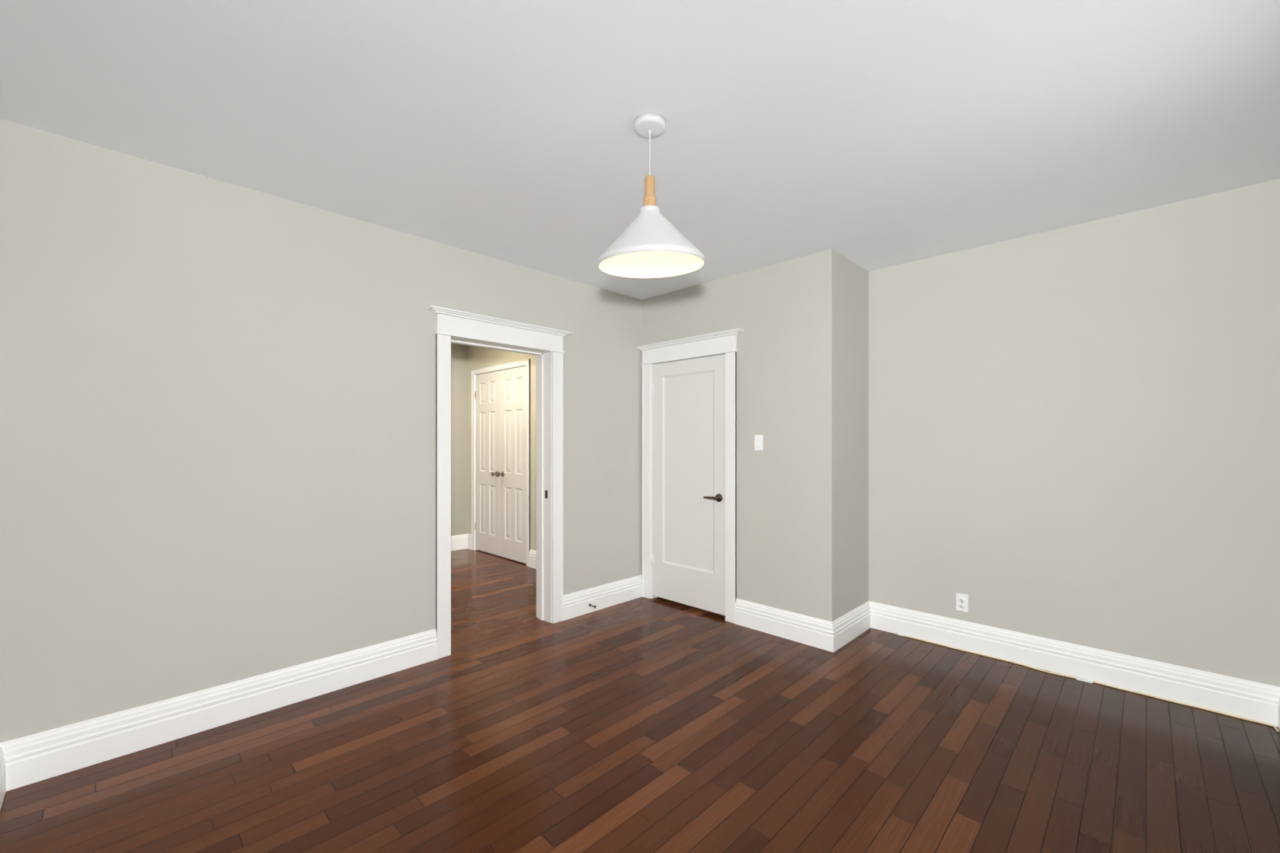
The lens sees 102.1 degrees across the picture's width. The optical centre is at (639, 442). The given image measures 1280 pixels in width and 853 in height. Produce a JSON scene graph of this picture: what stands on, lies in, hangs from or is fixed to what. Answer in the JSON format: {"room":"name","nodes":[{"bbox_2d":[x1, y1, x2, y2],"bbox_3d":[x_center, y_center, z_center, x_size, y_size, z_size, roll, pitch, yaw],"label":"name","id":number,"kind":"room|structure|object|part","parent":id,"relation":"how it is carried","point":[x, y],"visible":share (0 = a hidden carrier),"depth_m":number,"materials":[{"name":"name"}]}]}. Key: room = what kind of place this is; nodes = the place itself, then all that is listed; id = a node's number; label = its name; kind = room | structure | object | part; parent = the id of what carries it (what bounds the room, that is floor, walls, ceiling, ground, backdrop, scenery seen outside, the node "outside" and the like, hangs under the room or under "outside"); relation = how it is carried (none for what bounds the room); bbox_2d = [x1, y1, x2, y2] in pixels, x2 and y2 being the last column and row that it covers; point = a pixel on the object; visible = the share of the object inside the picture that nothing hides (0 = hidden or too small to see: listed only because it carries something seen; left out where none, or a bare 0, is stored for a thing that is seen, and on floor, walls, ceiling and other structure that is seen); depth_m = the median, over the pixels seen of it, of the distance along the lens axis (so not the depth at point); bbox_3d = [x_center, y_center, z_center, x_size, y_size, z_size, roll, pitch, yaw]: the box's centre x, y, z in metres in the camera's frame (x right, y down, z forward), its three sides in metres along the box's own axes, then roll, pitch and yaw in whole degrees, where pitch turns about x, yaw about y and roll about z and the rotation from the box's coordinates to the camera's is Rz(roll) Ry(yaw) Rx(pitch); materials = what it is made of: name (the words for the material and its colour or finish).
{"room":"empty bedroom","nodes":[
{"label":"empty bedroom","id":0,"kind":"room"},
{"bbox_2d":[0,118,641,742],"bbox_3d":[-1.082,0.048,3.571,0.180,2.610,4.445,0,0,44],"label":"wall","id":1,"kind":"structure","parent":0,"point":[216,433],"depth_m":2.49,"materials":[{"name":"paint"}]},
{"bbox_2d":[0,739,12,809],"bbox_3d":[-1.188,1.260,0.751,3.610,0.186,0.022,0,0,44],"label":"baseboard","id":2,"kind":"structure","parent":1,"relation":"attached to","point":[5,747],"depth_m":2.01,"materials":[{"name":"white paint"}]},
{"bbox_2d":[12,629,437,790],"bbox_3d":[-1.865,1.260,2.626,0.022,0.186,1.698,0,0,44],"label":"baseboard","id":3,"kind":"structure","parent":1,"relation":"attached to","point":[29,760],"depth_m":2.42,"materials":[{"name":"white paint"}]},
{"bbox_2d":[425,305,572,659],"bbox_3d":[-0.914,0.259,3.564,0.070,2.188,1.094,0,0,44],"label":"door frame","id":4,"kind":"structure","parent":1,"relation":"attached to","point":[449,323],"depth_m":3.33,"materials":[{"name":"white paint"}]},
{"bbox_2d":[451,336,551,623],"bbox_3d":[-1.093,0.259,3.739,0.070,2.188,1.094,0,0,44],"label":"door frame","id":5,"kind":"structure","parent":1,"relation":"attached to","point":[536,464],"depth_m":4.01,"materials":[{"name":"white paint"}]},
{"bbox_2d":[544,490,547,498],"bbox_3d":[-0.708,0.393,3.911,0.030,0.060,0.002,0,0,44],"label":"trim","id":6,"kind":"structure","parent":1,"relation":"attached to","point":[545,494],"depth_m":3.91,"materials":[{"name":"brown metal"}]},
{"bbox_2d":[563,575,642,620],"bbox_3d":[-0.284,1.260,4.243,0.022,0.186,0.878,0,0,44],"label":"baseboard","id":7,"kind":"structure","parent":1,"relation":"attached to","point":[576,604],"depth_m":4.20,"materials":[{"name":"white paint"}]},
{"bbox_2d":[451,343,468,536],"bbox_3d":[-3.218,0.048,5.663,0.120,2.610,3.040,0,0,44],"label":"wall","id":8,"kind":"structure","parent":0,"point":[459,439],"depth_m":6.54,"materials":[{"name":"paint"}]},
{"bbox_2d":[451,534,471,551],"bbox_3d":[-3.149,1.260,5.627,0.030,0.186,2.755,0,0,44],"label":"baseboard","id":9,"kind":"structure","parent":8,"relation":"attached to","point":[459,542],"depth_m":6.53,"materials":[{"name":"white paint"}]},
{"bbox_2d":[468,345,536,550],"bbox_3d":[-1.139,0.048,5.673,2.840,2.610,0.120,0,0,44],"label":"wall","id":10,"kind":"structure","parent":0,"point":[480,357],"depth_m":5.86,"materials":[{"name":"paint"}]},
{"bbox_2d":[475,365,526,563],"bbox_3d":[-1.664,0.247,6.080,1.154,2.181,0.108,0,0,44],"label":"doors","id":11,"kind":"structure","parent":10,"relation":"in","point":[500,463],"depth_m":6.06,"materials":[{"name":"white paint"}]},
{"bbox_3d":[-1.676,0.373,6.068,0.192,0.062,0.073,0,0,44],"label":"knob","id":12,"kind":"part","parent":11,"relation":"part of","materials":[{"name":"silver metal"}]},
{"bbox_2d":[471,358,530,566],"bbox_3d":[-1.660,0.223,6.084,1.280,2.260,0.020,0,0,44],"label":"door frame","id":13,"kind":"structure","parent":10,"relation":"attached to","point":[505,366],"depth_m":5.90,"materials":[{"name":"white paint"}]},
{"bbox_2d":[528,549,536,569],"bbox_3d":[-0.689,1.260,5.132,1.440,0.186,0.022,0,0,44],"label":"baseboard","id":14,"kind":"structure","parent":10,"relation":"attached to","point":[532,554],"depth_m":5.58,"materials":[{"name":"white paint"}]},
{"bbox_2d":[0,548,1279,852],"bbox_3d":[-0.792,1.403,3.288,6.910,0.100,4.445,0,0,44],"label":"floor","id":15,"kind":"structure","parent":0,"point":[512,722],"depth_m":2.20,"materials":[{"name":"brown wood"}]},
{"bbox_2d":[898,633,1279,732],"bbox_3d":[2.399,1.347,3.026,1.690,0.013,0.066,0,0,44],"label":"cord","id":16,"kind":"object","parent":15,"relation":"on","point":[1083,680],"visible":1,"depth_m":2.89,"materials":[{"name":"beige plastic"}]},
{"bbox_2d":[0,0,1279,300],"bbox_3d":[-0.792,-1.307,3.288,6.910,0.100,4.445,0,0,44],"label":"ceiling","id":17,"kind":"structure","parent":0,"point":[872,134],"depth_m":1.96,"materials":[{"name":"paint"}]},
{"bbox_2d":[598,112,704,278],"bbox_3d":[0.044,-0.967,2.048,0.420,0.577,0.419,0,0,44],"label":"pendant lamp","id":18,"kind":"object","parent":17,"relation":"hanging from","point":[651,241],"visible":1,"depth_m":2.00,"materials":[{"name":"white metal"}]},
{"bbox_3d":[0.041,-0.809,2.039,0.419,0.223,0.419,3,7,44],"label":"lamp shade","id":19,"kind":"part","parent":18,"relation":"part of","materials":[{"name":"white metal"}]},
{"bbox_2d":[641,249,839,622],"bbox_3d":[0.672,0.048,4.007,1.720,2.610,0.120,0,0,44],"label":"wall","id":20,"kind":"structure","parent":0,"point":[785,316],"depth_m":3.60,"materials":[{"name":"paint"}]},
{"bbox_2d":[651,384,653,565],"bbox_3d":[0.107,0.276,4.473,0.026,1.565,0.012,0,0,44],"label":"closet door hinge","id":21,"kind":"object","parent":20,"relation":"attached to","point":[652,393],"visible":1,"depth_m":4.47,"materials":[{"name":"white paint"}]},
{"bbox_2d":[652,354,725,615],"bbox_3d":[0.374,0.325,4.205,0.769,1.996,0.094,0,0,44],"label":"closet door","id":22,"kind":"structure","parent":20,"relation":"in","point":[689,477],"depth_m":4.20,"materials":[{"name":"white paint"}]},
{"bbox_3d":[0.560,0.428,3.998,0.148,0.064,0.058,0,0,44],"label":"handle","id":23,"kind":"part","parent":22,"relation":"part of","materials":[{"name":"brown metal"}]},
{"bbox_2d":[636,328,743,623],"bbox_3d":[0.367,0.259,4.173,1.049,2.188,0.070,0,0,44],"label":"door frame","id":24,"kind":"structure","parent":20,"relation":"attached to","point":[711,344],"depth_m":4.00,"materials":[{"name":"white paint"}]},
{"bbox_2d":[754,435,762,451],"bbox_3d":[0.855,0.003,3.735,0.070,0.114,0.013,0,0,44],"label":"light switch","id":25,"kind":"object","parent":20,"relation":"attached to","point":[758,443],"visible":1,"depth_m":3.73,"materials":[{"name":"white plastic"}]},
{"bbox_2d":[735,598,838,652],"bbox_3d":[0.984,1.260,3.602,0.752,0.186,0.022,0,0,44],"label":"baseboard","id":26,"kind":"structure","parent":20,"relation":"attached to","point":[820,634],"depth_m":3.55,"materials":[{"name":"white paint"}]},
{"bbox_2d":[839,253,868,617],"bbox_3d":[1.463,0.048,3.671,0.120,2.610,0.505,0,0,44],"label":"wall","id":27,"kind":"structure","parent":0,"point":[853,436],"depth_m":3.62,"materials":[{"name":"paint"}]},
{"bbox_2d":[837,601,871,649],"bbox_3d":[1.466,1.260,3.573,0.022,0.186,0.570,0,0,44],"label":"baseboard","id":28,"kind":"structure","parent":27,"relation":"attached to","point":[858,621],"depth_m":3.58,"materials":[{"name":"white paint"}]},
{"bbox_2d":[868,179,1279,687],"bbox_3d":[1.842,0.048,3.737,3.770,2.610,0.120,0,0,44],"label":"wall","id":29,"kind":"structure","parent":0,"point":[1074,435],"depth_m":2.93,"materials":[{"name":"paint"}]},
{"bbox_2d":[956,592,968,612],"bbox_3d":[2.107,1.049,3.387,0.070,0.114,0.009,0,0,44],"label":"electrical outlet","id":30,"kind":"object","parent":29,"relation":"attached to","point":[961,603],"visible":1,"depth_m":3.38,"materials":[{"name":"white plastic"}]},
{"bbox_2d":[871,601,1270,724],"bbox_3d":[2.350,1.260,3.141,1.890,0.186,0.022,0,0,44],"label":"baseboard","id":31,"kind":"structure","parent":29,"relation":"attached to","point":[1241,698],"depth_m":2.93,"materials":[{"name":"white paint"}]},
{"bbox_2d":[1270,684,1279,730],"bbox_3d":[1.585,1.260,0.964,0.022,0.186,4.205,0,0,44],"label":"baseboard","id":32,"kind":"structure","parent":29,"relation":"attached to","point":[1275,690],"depth_m":2.47,"materials":[{"name":"white paint"}]}
]}

